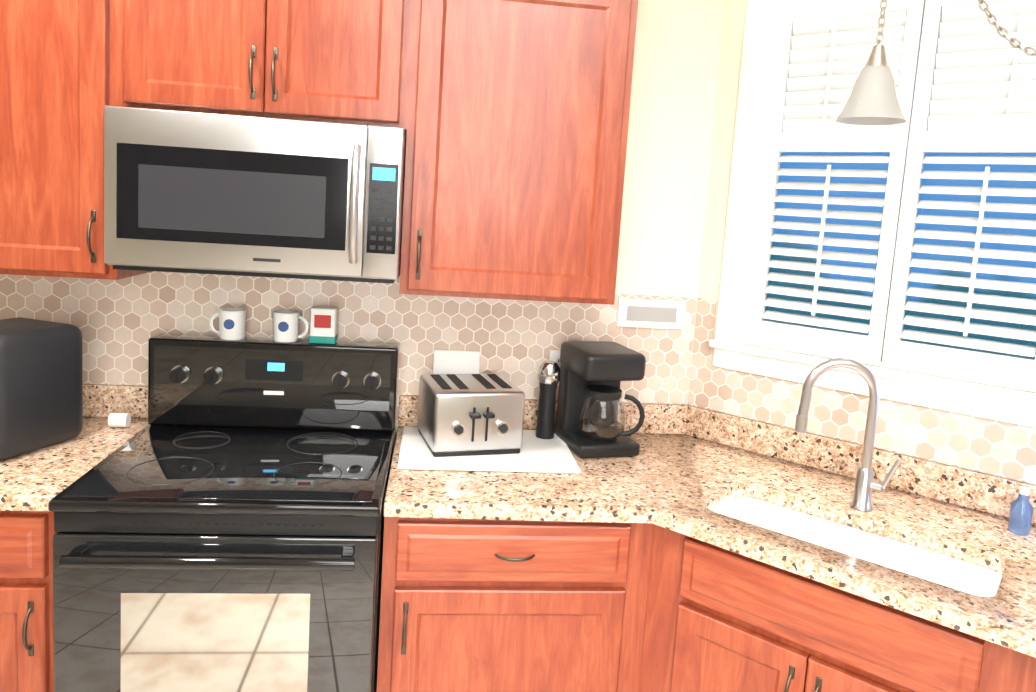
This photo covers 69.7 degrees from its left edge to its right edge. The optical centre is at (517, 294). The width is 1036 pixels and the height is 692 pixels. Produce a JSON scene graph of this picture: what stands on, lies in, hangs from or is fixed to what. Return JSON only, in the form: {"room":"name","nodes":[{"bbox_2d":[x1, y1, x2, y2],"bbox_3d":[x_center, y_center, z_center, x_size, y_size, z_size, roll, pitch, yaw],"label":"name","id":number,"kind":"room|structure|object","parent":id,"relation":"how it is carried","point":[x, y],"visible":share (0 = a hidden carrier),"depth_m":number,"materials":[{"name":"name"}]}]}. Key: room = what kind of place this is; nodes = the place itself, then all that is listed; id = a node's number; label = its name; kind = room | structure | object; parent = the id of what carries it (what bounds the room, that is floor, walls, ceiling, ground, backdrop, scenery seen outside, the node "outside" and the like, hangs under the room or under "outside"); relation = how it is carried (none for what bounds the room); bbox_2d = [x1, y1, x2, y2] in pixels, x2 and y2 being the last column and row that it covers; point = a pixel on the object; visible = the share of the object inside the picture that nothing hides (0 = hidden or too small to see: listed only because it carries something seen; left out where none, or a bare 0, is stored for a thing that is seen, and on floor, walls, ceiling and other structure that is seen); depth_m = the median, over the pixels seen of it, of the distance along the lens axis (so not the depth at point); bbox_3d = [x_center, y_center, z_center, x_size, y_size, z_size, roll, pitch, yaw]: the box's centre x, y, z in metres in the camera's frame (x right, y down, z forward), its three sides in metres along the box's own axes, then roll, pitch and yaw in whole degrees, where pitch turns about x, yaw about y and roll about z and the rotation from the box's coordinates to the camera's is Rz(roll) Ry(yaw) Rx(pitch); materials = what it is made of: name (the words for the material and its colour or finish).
{"room":"kitchen","nodes":[
{"label":"kitchen","id":0,"kind":"room"},
{"bbox_2d":[83,0,724,439],"bbox_3d":[-1.828,-0.156,2.290,5.000,2.840,0.120,3,7,-6],"label":"wall","id":1,"kind":"structure","parent":0,"point":[673,98],"depth_m":2.44,"materials":[{"name":"beige paint"}]},
{"bbox_2d":[0,0,151,279],"bbox_3d":[-1.297,-0.533,2.066,0.468,0.936,0.341,3,7,-6],"label":"upper cabinet","id":2,"kind":"object","parent":1,"relation":"attached to","point":[58,57],"depth_m":1.92,"materials":[{"name":"brown wood"}]},
{"bbox_2d":[116,0,415,135],"bbox_3d":[-0.677,-0.726,2.109,0.752,0.483,0.341,3,7,-6],"label":"upper cabinet","id":3,"kind":"object","parent":1,"relation":"attached to","point":[336,61],"depth_m":1.96,"materials":[{"name":"brown wood"}]},
{"bbox_2d":[104,105,406,283],"bbox_3d":[-0.699,-0.270,2.096,0.743,0.414,0.467,3,7,-6],"label":"over-the-range microwave","id":4,"kind":"object","parent":3,"relation":"attached to","point":[206,193],"visible":0.98,"depth_m":1.92,"materials":[{"name":"silver metal"}]},
{"bbox_2d":[0,271,696,419],"bbox_3d":[-0.499,0.159,2.407,2.196,0.498,0.006,3,7,-6],"label":"wall tile","id":5,"kind":"structure","parent":1,"relation":"attached to","point":[119,323],"depth_m":2.39,"materials":[{"name":"beige tile"}]},
{"bbox_2d":[433,350,479,373],"bbox_3d":[-0.204,0.307,2.419,0.150,0.245,0.059,3,7,-6],"label":"outlet plate","id":6,"kind":"object","parent":5,"relation":"attached to","point":[454,362],"visible":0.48,"depth_m":2.42,"materials":[{"name":"white plastic"}]},
{"bbox_2d":[549,350,560,384],"bbox_3d":[0.140,0.246,2.479,0.075,0.118,0.008,3,7,-6],"label":"electrical outlet","id":7,"kind":"object","parent":5,"relation":"attached to","point":[555,355],"visible":0.31,"depth_m":2.47,"materials":[{"name":"white plastic"}]},
{"bbox_2d":[616,298,685,329],"bbox_3d":[0.445,0.066,2.489,0.230,0.095,0.018,3,7,-6],"label":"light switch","id":8,"kind":"object","parent":5,"relation":"attached to","point":[646,313],"visible":1,"depth_m":2.48,"materials":[{"name":"white plastic"}]},
{"bbox_2d":[399,0,637,304],"bbox_3d":[-0.013,-0.467,2.212,0.616,0.936,0.341,3,7,-6],"label":"upper cabinet","id":9,"kind":"object","parent":1,"relation":"attached to","point":[511,117],"depth_m":2.05,"materials":[{"name":"brown wood"}]},
{"bbox_2d":[688,0,1035,484],"bbox_3d":[1.152,0.051,2.151,1.401,2.840,0.120,9,8,38],"label":"wall","id":10,"kind":"structure","parent":0,"point":[723,134],"depth_m":2.43,"materials":[{"name":"beige paint"}]},
{"bbox_2d":[688,298,1035,484],"bbox_3d":[1.099,0.271,2.127,1.293,0.369,0.006,9,8,38],"label":"wall tile","id":11,"kind":"structure","parent":10,"relation":"attached to","point":[996,448],"depth_m":2.19,"materials":[{"name":"beige tile"}]},
{"bbox_2d":[709,0,1035,427],"bbox_3d":[1.114,-0.343,2.132,1.030,1.290,0.158,9,8,38],"label":"window shutters","id":12,"kind":"object","parent":10,"relation":"attached to","point":[909,245],"visible":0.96,"depth_m":2.14,"materials":[{"name":"white wood"}]},
{"bbox_3d":[4.290,1.962,-0.007,16.840,0.060,6.820,3,7,-6],"label":"floor","id":13,"kind":"structure","parent":0,"visible":0},
{"bbox_2d":[0,511,55,691],"bbox_3d":[-1.378,0.891,2.061,0.484,0.874,0.675,3,7,-6],"label":"base cabinet","id":14,"kind":"object","parent":13,"relation":"on","point":[26,610],"visible":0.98,"depth_m":1.76,"materials":[{"name":"brown wood"}]},
{"bbox_2d":[0,384,148,511],"bbox_3d":[-1.355,0.386,2.013,0.502,0.139,0.653,3,7,-6],"label":"countertop","id":15,"kind":"structure","parent":14,"relation":"on","point":[38,479],"depth_m":2.00,"materials":[{"name":"stone"}]},
{"bbox_2d":[0,317,82,459],"bbox_3d":[-1.388,0.249,1.999,0.250,0.330,0.320,6,7,17],"label":"air fryer","id":16,"kind":"object","parent":15,"relation":"on","point":[41,383],"visible":1,"depth_m":1.98,"materials":[{"name":"black plastic"}]},
{"bbox_2d":[108,413,130,426],"bbox_3d":[-1.200,0.378,2.240,0.050,0.042,0.042,3,7,-6],"label":"can","id":17,"kind":"object","parent":15,"relation":"on","point":[119,419],"visible":1,"depth_m":2.22,"materials":[{"name":"white metal"}]},
{"bbox_2d":[48,333,398,691],"bbox_3d":[-0.748,0.772,2.063,0.743,1.190,0.732,3,7,-6],"label":"range","id":18,"kind":"object","parent":13,"relation":"on","point":[219,523],"visible":1,"depth_m":1.78,"materials":[{"name":"black metal"}]},
{"bbox_2d":[209,308,245,339],"bbox_3d":[-0.893,0.090,2.286,0.107,0.090,0.078,3,7,-6],"label":"mug","id":19,"kind":"object","parent":18,"relation":"on","point":[232,322],"visible":1,"depth_m":2.26,"materials":[{"name":"white ceramic"}]},
{"bbox_2d":[273,310,308,342],"bbox_3d":[-0.705,0.100,2.308,0.107,0.090,0.078,3,7,-6],"label":"mug","id":20,"kind":"object","parent":18,"relation":"on","point":[285,325],"visible":0.98,"depth_m":2.28,"materials":[{"name":"white ceramic"}]},
{"bbox_2d":[309,306,337,343],"bbox_3d":[-0.605,0.095,2.320,0.078,0.110,0.063,3,7,-6],"label":"tin","id":21,"kind":"object","parent":18,"relation":"on","point":[323,324],"visible":0.96,"depth_m":2.29,"materials":[{"name":"white"}]},
{"bbox_2d":[377,517,652,691],"bbox_3d":[-0.047,0.959,2.212,0.688,0.874,0.675,3,7,-6],"label":"base cabinet","id":22,"kind":"object","parent":13,"relation":"on","point":[475,605],"visible":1,"depth_m":1.89,"materials":[{"name":"brown wood"}]},
{"bbox_2d":[639,497,1035,691],"bbox_3d":[0.803,1.048,1.907,0.836,0.874,0.607,9,8,38],"label":"base cabinet","id":23,"kind":"object","parent":13,"relation":"on","point":[718,619],"visible":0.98,"depth_m":1.75,"materials":[{"name":"brown wood"}]},
{"bbox_2d":[383,395,1035,657],"bbox_3d":[0.651,0.562,1.597,1.898,0.139,1.943,3,7,-6],"label":"countertop","id":24,"kind":"structure","parent":23,"relation":"on","point":[689,470],"depth_m":1.96,"materials":[{"name":"stone"}]},
{"bbox_2d":[397,426,580,473],"bbox_3d":[-0.096,0.464,2.242,0.510,0.012,0.370,3,7,-6],"label":"cutting board","id":25,"kind":"object","parent":24,"relation":"on","point":[539,455],"visible":0.73,"depth_m":2.13,"materials":[{"name":"white plastic"}]},
{"bbox_2d":[417,373,524,456],"bbox_3d":[-0.143,0.359,2.241,0.270,0.189,0.279,1,7,-18],"label":"toaster","id":26,"kind":"object","parent":25,"relation":"on","point":[468,414],"visible":1,"depth_m":2.15,"materials":[{"name":"silver metal"}]},
{"bbox_2d":[536,360,559,438],"bbox_3d":[0.093,0.338,2.364,0.072,0.258,0.072,3,7,-6],"label":"pepper mill","id":27,"kind":"object","parent":24,"relation":"on","point":[549,375],"visible":0.9,"depth_m":2.34,"materials":[{"name":"black plastic"}]},
{"bbox_2d":[554,341,645,457],"bbox_3d":[0.264,0.322,2.337,0.223,0.318,0.230,1,7,-18],"label":"coffee maker","id":28,"kind":"object","parent":24,"relation":"on","point":[593,374],"visible":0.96,"depth_m":2.28,"materials":[{"name":"black plastic"}]},
{"bbox_2d":[795,358,900,511],"bbox_3d":[0.864,0.366,1.943,0.244,0.396,0.134,9,8,38],"label":"faucet","id":29,"kind":"object","parent":24,"relation":"on","point":[865,485],"visible":1,"depth_m":1.94,"materials":[{"name":"silver metal"}]},
{"bbox_2d":[1008,487,1033,535],"bbox_3d":[1.265,0.540,1.868,0.048,0.118,0.047,9,8,38],"label":"soap bottle","id":30,"kind":"object","parent":24,"relation":"on","point":[1020,515],"visible":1,"depth_m":1.85,"materials":[{"name":"blue plastic"}]},
{"bbox_3d":[4.474,-0.913,-0.337,16.840,0.060,6.820,3,7,-6],"label":"ceiling","id":31,"kind":"structure","parent":0,"visible":0},
{"bbox_2d":[835,0,906,124],"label":"pendant lamp","id":32,"kind":"object","parent":31,"relation":"hanging from","point":[872,99],"depth_m":1.75,"materials":[{"name":"silver metal"}]},
{"bbox_2d":[978,0,1035,55],"label":"chain","id":33,"kind":"object","parent":31,"relation":"hanging from","point":[994,23],"depth_m":1.71,"materials":[{"name":"silver metal"}]}
]}

